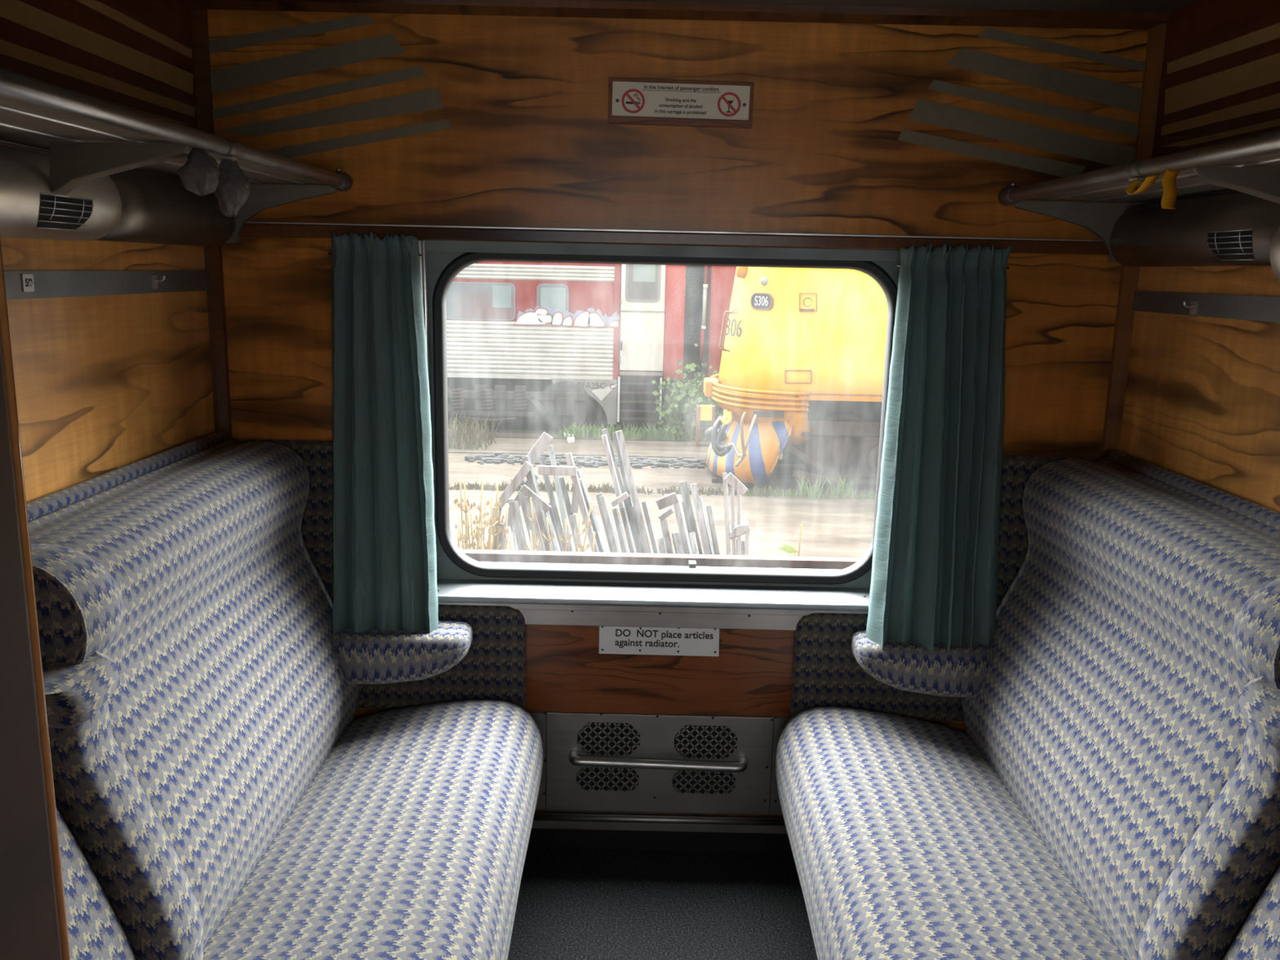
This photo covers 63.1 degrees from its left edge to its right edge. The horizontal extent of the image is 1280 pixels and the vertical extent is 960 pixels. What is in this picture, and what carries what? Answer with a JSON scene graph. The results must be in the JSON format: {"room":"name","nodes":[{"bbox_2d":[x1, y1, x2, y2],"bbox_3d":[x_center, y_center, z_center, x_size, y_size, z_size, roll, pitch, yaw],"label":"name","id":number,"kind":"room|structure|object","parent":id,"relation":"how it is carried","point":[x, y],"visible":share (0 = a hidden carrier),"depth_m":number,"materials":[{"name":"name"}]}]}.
{"room":"train carriage","nodes":[
{"label":"train carriage","id":0,"kind":"room"},
{"bbox_2d":[0,0,214,502],"bbox_3d":[-1.150,0.285,0.930,0.084,2.225,3.700,1,11,0],"label":"wall","id":1,"kind":"structure","parent":0,"point":[104,384],"depth_m":2.13,"materials":[{"name":"orange wood"}]},
{"bbox_2d":[21,274,34,292],"bbox_3d":[-1.090,-0.351,1.855,0.003,0.031,0.033,1,11,0],"label":"number plate","id":2,"kind":"object","parent":1,"relation":"attached to","point":[28,284],"visible":1,"depth_m":1.85,"materials":[{"name":"white"}]},
{"bbox_2d":[0,144,121,240],"bbox_3d":[-1.037,-0.406,1.371,0.111,0.150,1.280,1,11,0],"label":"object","id":3,"kind":"object","parent":1,"relation":"attached to","point":[28,208],"visible":0.84,"depth_m":1.75,"materials":[{"name":"black"}]},
{"bbox_2d":[4,270,208,299],"bbox_3d":[-1.095,-0.313,1.686,0.006,0.049,1.920,1,11,0],"label":"trim","id":4,"kind":"structure","parent":1,"relation":"attached to","point":[47,284],"depth_m":2.10,"materials":[{"name":"metal"}]},
{"bbox_2d":[150,275,165,288],"bbox_3d":[-1.076,-0.444,2.333,0.027,0.030,0.026,1,11,0],"label":"coat hook","id":5,"kind":"object","parent":1,"relation":"attached to","point":[154,280],"visible":1,"depth_m":2.33,"materials":[{"name":"metal"}]},
{"bbox_2d":[95,169,235,246],"bbox_3d":[-1.048,-0.595,2.293,0.081,0.147,0.598,1,11,0],"label":"air duct","id":6,"kind":"object","parent":1,"relation":"attached to","point":[158,209],"visible":0.6,"depth_m":2.24,"materials":[{"name":"metal"}]},
{"bbox_2d":[0,67,352,243],"bbox_3d":[-0.903,-0.495,1.668,0.363,0.188,1.918,1,11,0],"label":"luggage rack","id":7,"kind":"object","parent":1,"relation":"attached to","point":[86,137],"visible":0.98,"depth_m":1.73,"materials":[{"name":"metal"}]},
{"bbox_2d":[177,147,220,196],"bbox_3d":[-0.748,-0.531,1.779,0.058,0.090,0.088,1,11,0],"label":"plastic bag","id":8,"kind":"object","parent":7,"relation":"hanging from","point":[200,174],"visible":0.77,"depth_m":1.76,"materials":[{"name":"grey"}]},
{"bbox_2d":[215,137,239,159],"bbox_3d":[-0.742,-0.594,1.868,0.032,0.036,0.044,1,11,0],"label":"clip","id":9,"kind":"object","parent":7,"relation":"attached to","point":[233,151],"visible":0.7,"depth_m":1.86,"materials":[{"name":"metal"}]},
{"bbox_2d":[213,159,250,217],"bbox_3d":[-0.748,-0.538,1.895,0.057,0.118,0.075,4,12,11],"label":"plastic bag","id":10,"kind":"object","parent":7,"relation":"hanging from","point":[233,190],"visible":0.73,"depth_m":1.88,"materials":[{"name":"grey"}]},
{"bbox_2d":[331,171,352,191],"bbox_3d":[-0.739,-0.737,2.569,0.046,0.046,0.055,1,11,0],"label":"socket","id":11,"kind":"object","parent":7,"relation":"attached to","point":[346,184],"depth_m":2.56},
{"bbox_2d":[507,847,817,959],"bbox_3d":[0.036,1.441,1.157,2.545,0.080,3.900,1,11,0],"label":"floor","id":12,"kind":"structure","parent":0,"point":[573,904],"depth_m":2.67,"materials":[{"name":"carpet"}]},
{"bbox_2d":[26,429,542,959],"bbox_3d":[-0.673,0.635,1.905,0.887,1.173,1.919,1,11,0],"label":"seat","id":13,"kind":"object","parent":12,"relation":"on","point":[220,794],"visible":0.93,"depth_m":2.02,"materials":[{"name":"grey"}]},
{"bbox_2d":[203,698,542,959],"bbox_3d":[-0.581,0.916,1.943,0.689,0.341,1.882,1,11,0],"label":"seat cushion","id":14,"kind":"object","parent":13,"relation":"on","point":[404,834],"depth_m":2.11,"materials":[{"name":"fabric"}]},
{"bbox_2d":[775,448,1279,959],"bbox_3d":[0.780,0.667,1.905,0.887,1.173,1.919,1,11,0],"label":"seat","id":15,"kind":"object","parent":12,"relation":"on","point":[1110,790],"visible":0.98,"depth_m":2.07,"materials":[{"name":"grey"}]},
{"bbox_2d":[775,706,1127,959],"bbox_3d":[0.675,0.943,1.943,0.689,0.341,1.882,1,11,0],"label":"seat cushion","id":16,"kind":"object","parent":15,"relation":"on","point":[911,837],"depth_m":2.14,"materials":[{"name":"fabric"}]},
{"bbox_2d":[207,9,1148,815],"bbox_3d":[0.069,-0.063,2.786,2.545,2.225,0.112,1,11,0],"label":"wall","id":17,"kind":"structure","parent":0,"point":[468,120],"depth_m":2.59,"materials":[{"name":"orange wood"}]},
{"bbox_2d":[189,1,232,438],"bbox_3d":[-1.087,-0.125,2.717,0.032,2.125,0.032,1,11,0],"label":"trim","id":18,"kind":"structure","parent":17,"relation":"attached to","point":[198,13],"depth_m":2.63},
{"bbox_2d":[599,626,719,656],"bbox_3d":[0.052,0.432,2.827,0.326,0.092,0.003,1,11,0],"label":"notice","id":19,"kind":"object","parent":17,"relation":"attached to","point":[612,639],"visible":1,"depth_m":2.83,"materials":[{"name":"white"}]},
{"bbox_2d":[528,711,791,814],"bbox_3d":[0.053,0.791,2.868,0.770,0.294,0.063,1,11,0],"label":"radiator cover","id":20,"kind":"object","parent":17,"relation":"attached to","point":[602,762],"visible":0.96,"depth_m":2.88,"materials":[{"name":"metal"}]},
{"bbox_2d":[575,767,639,791],"bbox_3d":[-0.090,0.833,2.896,0.177,0.071,0.002,1,11,0],"label":"grille","id":21,"kind":"object","parent":20,"relation":"attached to","point":[587,779],"depth_m":2.90,"materials":[{"name":"metal"}]},
{"bbox_2d":[577,721,640,756],"bbox_3d":[-0.086,0.715,2.872,0.176,0.100,0.002,1,11,0],"label":"grille","id":22,"kind":"object","parent":20,"relation":"attached to","point":[594,739],"depth_m":2.87,"materials":[{"name":"metal"}]},
{"bbox_2d":[671,770,736,795],"bbox_3d":[0.178,0.841,2.896,0.179,0.071,0.002,1,11,0],"label":"grille","id":23,"kind":"object","parent":20,"relation":"attached to","point":[683,782],"depth_m":2.90,"materials":[{"name":"metal"}]},
{"bbox_2d":[673,724,737,759],"bbox_3d":[0.181,0.724,2.873,0.177,0.101,0.002,1,11,0],"label":"grille","id":24,"kind":"object","parent":20,"relation":"attached to","point":[691,742],"depth_m":2.87,"materials":[{"name":"metal"}]},
{"bbox_2d":[527,809,792,853],"bbox_3d":[0.059,0.988,2.919,0.840,0.112,0.043,1,11,0],"label":"baseboard","id":25,"kind":"structure","parent":17,"relation":"attached to","point":[539,837],"depth_m":2.92,"materials":[{"name":"black"}]},
{"bbox_2d":[417,240,928,630],"bbox_3d":[0.052,-0.110,2.775,1.900,1.009,0.195,1,11,0],"label":"window","id":26,"kind":"structure","parent":17,"relation":"in","point":[548,588],"depth_m":2.79,"materials":[{"name":"grey metal"}]},
{"bbox_2d":[328,229,438,634],"bbox_3d":[-0.651,-0.102,2.618,0.273,1.025,0.119,1,11,0],"label":"curtain","id":27,"kind":"object","parent":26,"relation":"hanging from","point":[384,552],"visible":0.99,"depth_m":2.63,"materials":[{"name":"teal fabric"}]},
{"bbox_2d":[866,240,1011,652],"bbox_3d":[0.769,-0.070,2.605,0.337,1.032,0.145,1,11,0],"label":"curtain","id":28,"kind":"object","parent":26,"relation":"hanging from","point":[935,565],"visible":1,"depth_m":2.62,"materials":[{"name":"teal fabric"}]},
{"bbox_2d":[239,222,1108,254],"bbox_3d":[0.081,-0.606,2.620,2.345,0.032,0.022,1,11,0],"label":"curtain rail","id":29,"kind":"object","parent":17,"relation":"attached to","point":[250,229],"depth_m":2.61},
{"bbox_2d":[244,221,1104,241],"bbox_3d":[0.081,-0.624,2.616,2.345,0.004,0.024,1,11,0],"label":"trim","id":30,"kind":"structure","parent":17,"relation":"attached to","point":[245,221],"depth_m":2.60,"materials":[{"name":"metal"}]},
{"bbox_2d":[188,0,1171,30],"bbox_3d":[0.092,-1.125,2.502,2.345,0.030,0.050,1,11,0],"label":"trim","id":31,"kind":"structure","parent":17,"relation":"attached to","point":[545,8],"depth_m":2.49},
{"bbox_2d":[608,77,754,128],"bbox_3d":[0.100,-0.924,2.555,0.354,0.111,0.015,1,11,0],"label":"notice sign","id":32,"kind":"object","parent":17,"relation":"attached to","point":[632,101],"visible":1,"depth_m":2.55,"materials":[{"name":"white plastic"}]},
{"bbox_2d":[1100,22,1167,457],"bbox_3d":[1.226,-0.075,2.717,0.032,2.125,0.032,1,11,0],"label":"trim","id":33,"kind":"structure","parent":17,"relation":"attached to","point":[1129,277],"depth_m":2.63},
{"bbox_2d":[591,0,1197,13],"bbox_3d":[0.085,-0.808,0.704,2.545,0.060,3.900,1,11,0],"label":"ceiling","id":34,"kind":"structure","parent":0,"point":[1117,6],"depth_m":2.44,"materials":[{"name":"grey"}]},
{"bbox_2d":[1119,0,1279,512],"bbox_3d":[1.271,0.338,0.930,0.084,2.225,3.700,1,11,0],"label":"wall","id":35,"kind":"structure","parent":0,"point":[1202,404],"depth_m":2.27,"materials":[{"name":"orange wood"}]},
{"bbox_2d":[998,129,1279,262],"bbox_3d":[1.059,-0.452,1.668,0.378,0.188,1.918,1,11,0],"label":"luggage rack","id":36,"kind":"object","parent":35,"relation":"attached to","point":[1251,165],"depth_m":1.96,"materials":[{"name":"metal"}]},
{"bbox_2d":[998,186,1020,205],"bbox_3d":[0.915,-0.701,2.569,0.046,0.046,0.055,1,11,0],"label":"socket","id":37,"kind":"object","parent":36,"relation":"attached to","point":[1005,198],"depth_m":2.56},
{"bbox_2d":[1126,159,1146,181],"bbox_3d":[0.912,-0.564,1.897,0.032,0.036,0.044,1,11,0],"label":"clip","id":38,"kind":"object","parent":36,"relation":"attached to","point":[1132,171],"visible":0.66,"depth_m":1.89,"materials":[{"name":"metal"}]},
{"bbox_2d":[1182,301,1198,315],"bbox_3d":[1.229,-0.386,2.334,0.027,0.030,0.026,1,11,0],"label":"coat hook","id":39,"kind":"object","parent":35,"relation":"attached to","point":[1193,307],"visible":1,"depth_m":2.33,"materials":[{"name":"metal"}]},
{"bbox_2d":[1110,191,1279,266],"bbox_3d":[1.206,-0.533,2.229,0.084,0.147,0.728,1,11,0],"label":"air duct","id":40,"kind":"object","parent":35,"relation":"attached to","point":[1238,228],"visible":0.98,"depth_m":2.19,"materials":[{"name":"metal"}]},
{"bbox_2d":[1132,290,1279,322],"bbox_3d":[1.243,-0.262,1.686,0.006,0.049,1.920,1,11,0],"label":"trim","id":41,"kind":"structure","parent":35,"relation":"attached to","point":[1252,308],"depth_m":2.25,"materials":[{"name":"metal"}]},
{"bbox_2d":[1269,226,1279,282],"bbox_3d":[1.181,-0.307,1.315,0.124,0.179,1.150,1,11,0],"label":"lamp cover","id":42,"kind":"object","parent":35,"relation":"attached to","point":[1274,254],"visible":1,"depth_m":1.85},
{"bbox_3d":[0.060,0.337,0.802,2.345,2.225,0.060,1,11,0],"label":"wall","id":43,"kind":"structure","parent":0,"visible":0},
{"bbox_2d":[0,333,62,959],"bbox_3d":[-0.530,0.409,0.825,0.107,2.050,0.112,1,11,0],"label":"trim","id":44,"kind":"structure","parent":43,"relation":"attached to","point":[29,928],"depth_m":0.79,"materials":[{"name":"wood"}]},
{"bbox_2d":[0,236,71,959],"bbox_3d":[-0.486,0.400,0.874,0.013,2.050,0.013,1,11,0],"label":"trim","id":45,"kind":"structure","parent":43,"relation":"attached to","point":[4,322],"depth_m":0.81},
{"label":"outside","id":46,"kind":"structure","parent":0,"visible":0},
{"bbox_2d":[448,428,876,557],"bbox_3d":[0.095,-4.336,36.334,80.000,0.100,67.050,1,11,0],"label":"ground","id":47,"kind":"structure","parent":46,"point":[836,527],"depth_m":13.30,"materials":[{"name":"soil"}]},
{"bbox_2d":[453,479,493,550],"bbox_3d":[-0.822,0.952,4.894,0.307,1.925,0.293,-4,13,-26],"label":"plant","id":48,"kind":"object","parent":47,"relation":"on","point":[465,536],"visible":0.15,"depth_m":4.76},
{"bbox_2d":[448,411,511,450],"bbox_3d":[-3.202,-0.900,17.348,2.157,0.530,1.801,1,11,0],"label":"grass","id":49,"kind":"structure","parent":47,"relation":"on","point":[468,436],"depth_m":17.01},
{"bbox_2d":[461,484,517,550],"bbox_3d":[-0.709,0.950,5.082,0.380,1.859,0.255,12,15,42],"label":"plant","id":50,"kind":"object","parent":47,"relation":"on","point":[497,520],"visible":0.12,"depth_m":4.94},
{"bbox_2d":[504,526,514,550],"bbox_3d":[-0.519,1.083,5.238,0.030,1.534,0.975,-4,13,-24],"label":"plank","id":51,"kind":"object","parent":47,"relation":"on","point":[509,533],"visible":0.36,"depth_m":5.48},
{"bbox_2d":[488,461,539,550],"bbox_3d":[-0.825,0.766,6.048,0.473,1.814,0.367,1,11,0],"label":"plank","id":52,"kind":"object","parent":47,"relation":"on","point":[526,468],"visible":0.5,"depth_m":5.82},
{"bbox_2d":[526,431,552,464],"bbox_3d":[-0.576,-0.181,5.934,0.157,0.189,0.025,1,11,0],"label":"board","id":53,"kind":"object","parent":52,"relation":"attached to","point":[543,442],"visible":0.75,"depth_m":5.92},
{"bbox_2d":[508,501,528,551],"bbox_3d":[-0.508,0.964,5.565,0.055,1.640,0.662,-8,15,-39],"label":"plank","id":54,"kind":"object","parent":47,"relation":"on","point":[513,505],"visible":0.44,"depth_m":5.61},
{"bbox_2d":[517,491,534,551],"bbox_3d":[-0.438,0.920,5.695,0.654,1.670,0.034,11,15,39],"label":"plank","id":55,"kind":"object","parent":47,"relation":"on","point":[521,495],"visible":0.22,"depth_m":5.71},
{"bbox_2d":[523,497,544,551],"bbox_3d":[-0.385,0.951,5.576,0.713,1.670,0.052,12,15,42],"label":"plank","id":56,"kind":"object","parent":47,"relation":"on","point":[527,501],"visible":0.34,"depth_m":5.60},
{"bbox_2d":[519,484,551,512],"bbox_3d":[-0.560,0.099,5.582,0.170,0.150,0.025,1,11,0],"label":"board","id":57,"kind":"object","parent":56,"relation":"on","point":[525,490],"visible":1,"depth_m":5.57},
{"bbox_2d":[521,455,554,551],"bbox_3d":[-0.406,0.798,5.885,0.624,1.838,0.039,7,13,28],"label":"plank","id":58,"kind":"object","parent":47,"relation":"on","point":[531,477],"visible":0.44,"depth_m":5.84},
{"bbox_2d":[543,510,559,551],"bbox_3d":[-0.355,0.943,5.988,0.051,1.517,0.653,-10,16,-44],"label":"plank","id":59,"kind":"object","parent":47,"relation":"on","point":[547,514],"visible":0.02,"depth_m":6.03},
{"bbox_2d":[538,456,568,551],"bbox_3d":[-0.355,0.766,6.203,0.653,1.777,0.042,9,14,33],"label":"plank","id":60,"kind":"object","parent":47,"relation":"on","point":[542,462],"visible":0.34,"depth_m":6.18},
{"bbox_2d":[548,502,562,551],"bbox_3d":[-0.329,0.892,6.375,0.634,1.465,0.041,10,14,36],"label":"plank","id":61,"kind":"object","parent":47,"relation":"on","point":[550,509],"visible":0.13,"depth_m":6.39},
{"bbox_2d":[525,497,591,551],"bbox_3d":[-0.429,0.977,5.184,0.332,1.778,0.230,3,12,10],"label":"plant","id":62,"kind":"object","parent":47,"relation":"on","point":[581,548],"visible":0.18,"depth_m":5.08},
{"bbox_2d":[547,444,572,551],"bbox_3d":[-0.360,0.731,6.218,0.034,1.835,0.592,-10,16,-44],"label":"plank","id":63,"kind":"object","parent":47,"relation":"on","point":[550,447],"visible":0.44,"depth_m":6.22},
{"bbox_2d":[570,478,580,513],"bbox_3d":[-0.366,0.089,5.936,0.054,0.201,0.022,1,11,0],"label":"board","id":64,"kind":"object","parent":63,"relation":"attached to","point":[575,504],"visible":0.71,"depth_m":5.93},
{"bbox_2d":[446,261,685,431],"bbox_3d":[-3.073,-3.103,19.553,7.720,3.978,3.065,1,11,0],"label":"carriage","id":65,"kind":"object","parent":47,"relation":"on","point":[555,344],"visible":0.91,"depth_m":18.36,"materials":[{"name":"red paint"}]},
{"bbox_2d":[492,284,511,307],"bbox_3d":[-2.421,-3.211,18.226,0.330,0.385,0.002,1,11,0],"label":"blind","id":66,"kind":"object","parent":65,"relation":"hanging from","point":[501,294],"depth_m":18.22,"materials":[{"name":"grey"}]},
{"bbox_2d":[540,287,565,313],"bbox_3d":[-1.522,-3.113,18.242,0.440,0.505,0.002,1,11,0],"label":"blind","id":67,"kind":"object","parent":65,"relation":"hanging from","point":[553,300],"depth_m":18.23,"materials":[{"name":"grey"}]},
{"bbox_2d":[632,264,655,281],"bbox_3d":[0.074,-3.607,18.095,0.390,0.320,0.002,1,11,0],"label":"blind","id":68,"kind":"object","parent":65,"relation":"hanging from","point":[641,273],"depth_m":18.10,"materials":[{"name":"grey"}]},
{"bbox_2d":[559,476,582,544],"bbox_3d":[-0.261,0.813,6.342,0.609,1.638,0.051,8,13,31],"label":"plank","id":69,"kind":"object","parent":47,"relation":"on","point":[564,491],"visible":0.26,"depth_m":6.30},
{"bbox_2d":[448,451,694,457],"bbox_3d":[-3.566,-0.453,16.399,8.850,0.012,0.090,1,11,0],"label":"rail","id":70,"kind":"object","parent":47,"relation":"on","point":[475,452],"visible":0.36,"depth_m":16.37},
{"bbox_2d":[568,514,581,551],"bbox_3d":[-0.176,1.029,5.364,0.038,1.604,0.751,-6,14,-33],"label":"plank","id":71,"kind":"object","parent":47,"relation":"on","point":[572,518],"visible":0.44,"depth_m":5.47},
{"bbox_2d":[448,421,707,431],"bbox_3d":[0.520,-0.918,18.874,15.000,0.120,0.070,1,11,0],"label":"rail","id":72,"kind":"object","parent":47,"relation":"on","point":[503,425],"visible":0.02,"depth_m":18.84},
{"bbox_2d":[564,452,599,551],"bbox_3d":[-0.138,0.796,5.839,0.658,1.870,0.025,7,13,25],"label":"plank","id":73,"kind":"object","parent":47,"relation":"on","point":[570,461],"visible":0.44,"depth_m":5.79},
{"bbox_2d":[537,465,577,475],"bbox_3d":[-0.458,-0.052,5.765,0.214,0.054,0.027,1,11,0],"label":"board","id":74,"kind":"object","parent":73,"relation":"on","point":[542,469],"visible":1,"depth_m":5.76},
{"bbox_2d":[464,452,706,468],"bbox_3d":[-0.810,-0.293,15.807,3.678,0.070,0.954,1,11,1],"label":"gravel","id":75,"kind":"object","parent":47,"relation":"on","point":[597,461],"visible":0.76,"depth_m":15.70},
{"bbox_2d":[576,469,606,552],"bbox_3d":[-0.111,0.796,6.330,0.674,1.677,0.049,7,13,28],"label":"plank","id":76,"kind":"object","parent":47,"relation":"on","point":[598,537],"visible":0.32,"depth_m":6.30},
{"bbox_2d":[494,435,690,441],"bbox_3d":[-3.559,-0.769,17.968,8.850,0.012,0.090,1,11,0],"label":"rail","id":77,"kind":"object","parent":47,"relation":"on","point":[495,436],"visible":0.36,"depth_m":17.93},
{"bbox_2d":[595,493,613,552],"bbox_3d":[-0.035,0.895,6.073,0.615,1.593,0.045,10,14,37],"label":"plank","id":78,"kind":"object","parent":47,"relation":"on","point":[597,495],"visible":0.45,"depth_m":6.07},
{"bbox_2d":[599,495,619,552],"bbox_3d":[-0.001,0.922,5.858,0.628,1.621,0.029,10,15,38],"label":"plank","id":79,"kind":"object","parent":47,"relation":"on","point":[602,499],"visible":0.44,"depth_m":5.87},
{"bbox_2d":[600,434,635,552],"bbox_3d":[0.043,0.732,5.944,0.614,1.959,0.024,6,12,23],"label":"plank","id":80,"kind":"object","parent":47,"relation":"on","point":[606,447],"visible":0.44,"depth_m":5.87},
{"bbox_2d":[612,507,628,552],"bbox_3d":[0.050,0.980,5.669,0.041,1.586,0.659,-9,15,-40],"label":"plank","id":81,"kind":"object","parent":47,"relation":"on","point":[615,512],"visible":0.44,"depth_m":5.72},
{"bbox_2d":[610,491,629,506],"bbox_3d":[-0.112,0.107,5.735,0.104,0.085,0.024,1,11,0],"label":"board","id":82,"kind":"object","parent":81,"relation":"on","point":[624,495],"visible":1,"depth_m":5.72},
{"bbox_2d":[601,428,641,553],"bbox_3d":[0.073,0.690,6.147,0.681,1.965,0.041,5,12,20],"label":"plank","id":83,"kind":"object","parent":47,"relation":"on","point":[631,522],"visible":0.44,"depth_m":6.08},
{"bbox_2d":[612,432,635,528],"bbox_3d":[0.061,0.696,6.204,0.591,1.926,0.027,9,14,33],"label":"plank","id":84,"kind":"object","parent":47,"relation":"on","point":[617,449],"visible":0.36,"depth_m":6.17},
{"bbox_2d":[619,506,635,552],"bbox_3d":[0.091,0.972,5.726,0.029,1.579,0.645,-9,15,-41],"label":"plank","id":85,"kind":"object","parent":47,"relation":"on","point":[624,519],"visible":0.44,"depth_m":5.78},
{"bbox_2d":[615,430,651,553],"bbox_3d":[0.121,0.727,5.892,0.623,1.997,0.052,6,12,24],"label":"plank","id":86,"kind":"object","parent":47,"relation":"on","point":[620,440],"visible":0.44,"depth_m":5.82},
{"bbox_2d":[631,506,644,553],"bbox_3d":[0.149,0.943,5.998,0.051,1.534,0.612,-10,16,-43],"label":"plank","id":87,"kind":"object","parent":47,"relation":"on","point":[632,508],"visible":0.13,"depth_m":6.02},
{"bbox_2d":[557,419,719,441],"bbox_3d":[0.477,-0.883,18.180,3.804,0.325,0.705,1,11,0],"label":"grass","id":88,"kind":"structure","parent":47,"relation":"on","point":[649,433],"depth_m":18.10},
{"bbox_2d":[641,501,657,553],"bbox_3d":[0.209,0.908,6.220,0.575,1.513,0.028,11,15,40],"label":"plank","id":89,"kind":"object","parent":47,"relation":"on","point":[643,504],"visible":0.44,"depth_m":6.23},
{"bbox_2d":[449,441,867,497],"bbox_3d":[-0.984,-0.310,16.004,10.020,0.008,4.710,1,11,0],"label":"rail","id":90,"kind":"structure","parent":47,"relation":"on","point":[686,444],"depth_m":13.73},
{"bbox_2d":[657,537,666,553],"bbox_3d":[0.250,1.133,5.219,0.040,1.483,1.092,-2,12,-17],"label":"plank","id":91,"kind":"object","parent":47,"relation":"on","point":[661,541],"visible":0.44,"depth_m":5.54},
{"bbox_2d":[448,479,875,498],"bbox_3d":[0.467,0.101,13.734,8.089,0.152,0.284,1,11,0],"label":"grass","id":92,"kind":"structure","parent":47,"relation":"on","point":[604,488],"depth_m":13.72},
{"bbox_2d":[659,518,673,553],"bbox_3d":[0.289,1.026,5.577,0.036,1.544,0.707,-6,13,-32],"label":"plank","id":93,"kind":"object","parent":47,"relation":"on","point":[664,524],"visible":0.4,"depth_m":5.67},
{"bbox_2d":[657,506,674,521],"bbox_3d":[0.141,0.186,5.648,0.085,0.076,0.024,1,11,0],"label":"board","id":94,"kind":"object","parent":93,"relation":"on","point":[663,516],"visible":1,"depth_m":5.64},
{"bbox_2d":[671,532,684,554],"bbox_3d":[0.351,1.088,5.471,0.044,1.465,0.893,-4,12,-23],"label":"plank","id":95,"kind":"object","parent":47,"relation":"on","point":[677,540],"visible":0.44,"depth_m":5.69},
{"bbox_2d":[673,494,693,554],"bbox_3d":[0.379,0.928,5.808,0.592,1.649,0.055,12,16,43],"label":"plank","id":96,"kind":"object","parent":47,"relation":"on","point":[680,517],"visible":0.22,"depth_m":5.81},
{"bbox_2d":[655,492,679,510],"bbox_3d":[0.150,0.117,5.756,0.129,0.100,0.027,1,11,0],"label":"board","id":97,"kind":"object","parent":96,"relation":"attached to","point":[671,499],"visible":1,"depth_m":5.75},
{"bbox_2d":[651,343,723,439],"bbox_3d":[1.028,-1.506,18.058,1.686,1.694,1.007,1,11,0],"label":"bush","id":98,"kind":"object","parent":47,"relation":"on","point":[692,394],"visible":0.75,"depth_m":18.03,"materials":[{"name":"green plant"}]},
{"bbox_2d":[679,480,702,554],"bbox_3d":[0.437,0.870,5.981,0.576,1.699,0.050,10,14,36],"label":"plank","id":99,"kind":"object","parent":47,"relation":"on","point":[683,485],"visible":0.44,"depth_m":5.95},
{"bbox_2d":[688,532,698,554],"bbox_3d":[0.427,1.091,5.420,0.033,1.487,0.892,-3,12,-22],"label":"plank","id":100,"kind":"object","parent":47,"relation":"on","point":[692,535],"visible":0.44,"depth_m":5.64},
{"bbox_2d":[680,265,708,420],"bbox_3d":[1.016,-2.996,19.922,0.420,3.760,1.550,1,11,0],"label":"gangway","id":101,"kind":"object","parent":47,"relation":"on","point":[694,273],"visible":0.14,"depth_m":19.14,"materials":[{"name":"black"}]},
{"bbox_2d":[690,483,711,554],"bbox_3d":[0.476,0.888,5.875,0.549,1.703,0.040,11,15,39],"label":"plank","id":102,"kind":"object","parent":47,"relation":"on","point":[695,496],"visible":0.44,"depth_m":5.86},
{"bbox_2d":[695,404,715,445],"bbox_3d":[1.100,-0.918,17.550,0.299,0.669,0.220,1,11,0],"label":"junction box","id":103,"kind":"object","parent":47,"relation":"on","point":[704,412],"visible":0.83,"depth_m":17.42,"materials":[{"name":"orange paint"}]},
{"bbox_2d":[699,496,714,555],"bbox_3d":[0.516,0.915,6.017,0.562,1.595,0.050,12,15,42],"label":"plank","id":104,"kind":"object","parent":47,"relation":"on","point":[712,552],"visible":0.19,"depth_m":6.02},
{"bbox_2d":[706,505,719,555],"bbox_3d":[0.525,0.963,5.792,0.028,1.587,0.551,-7,14,-36],"label":"plank","id":105,"kind":"object","parent":47,"relation":"on","point":[711,522],"visible":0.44,"depth_m":5.83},
{"bbox_2d":[704,266,736,413],"bbox_3d":[4.651,-2.956,19.659,6.830,3.978,2.850,1,11,0],"label":"carriage","id":106,"kind":"object","parent":47,"relation":"on","point":[721,279],"visible":0.02,"depth_m":18.30,"materials":[{"name":"red paint"}]},
{"bbox_2d":[698,266,707,359],"bbox_3d":[1.132,-3.108,18.445,0.113,1.951,0.080,1,11,0],"label":"pipe","id":107,"kind":"object","parent":106,"relation":"attached to","point":[705,275],"visible":0.92,"depth_m":18.45,"materials":[{"name":"metal"}]},
{"bbox_2d":[722,472,750,555],"bbox_3d":[0.522,0.922,5.535,0.169,1.797,0.988,1,11,0],"label":"plank","id":108,"kind":"object","parent":47,"relation":"on","point":[740,527],"visible":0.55,"depth_m":5.81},
{"bbox_2d":[705,457,803,464],"bbox_3d":[5.006,-0.227,16.086,8.000,0.060,0.070,1,11,0],"label":"rail","id":109,"kind":"object","parent":47,"relation":"on","point":[780,460],"visible":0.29,"depth_m":16.05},
{"bbox_2d":[776,524,802,556],"bbox_3d":[0.696,1.068,4.800,0.316,1.801,0.300,1,11,0],"label":"plant","id":110,"kind":"object","parent":47,"relation":"on","point":[788,548],"visible":0.09,"depth_m":4.60,"materials":[{"name":"green plant"}]},
{"bbox_2d":[711,477,876,486],"bbox_3d":[4.999,0.089,14.518,8.000,0.060,0.070,1,11,0],"label":"rail","id":111,"kind":"object","parent":47,"relation":"on","point":[718,480],"visible":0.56,"depth_m":14.48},
{"bbox_2d":[703,266,888,488],"bbox_3d":[5.001,-2.006,14.860,8.184,4.028,3.086,1,11,0],"label":"locomotive","id":112,"kind":"object","parent":47,"relation":"on","point":[801,375],"visible":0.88,"depth_m":13.78,"materials":[{"name":"yellow paint"}]},
{"bbox_2d":[733,471,875,499],"bbox_3d":[2.754,0.065,13.722,3.041,0.327,0.348,1,11,0],"label":"grass","id":113,"kind":"structure","parent":47,"relation":"on","point":[811,492],"depth_m":13.68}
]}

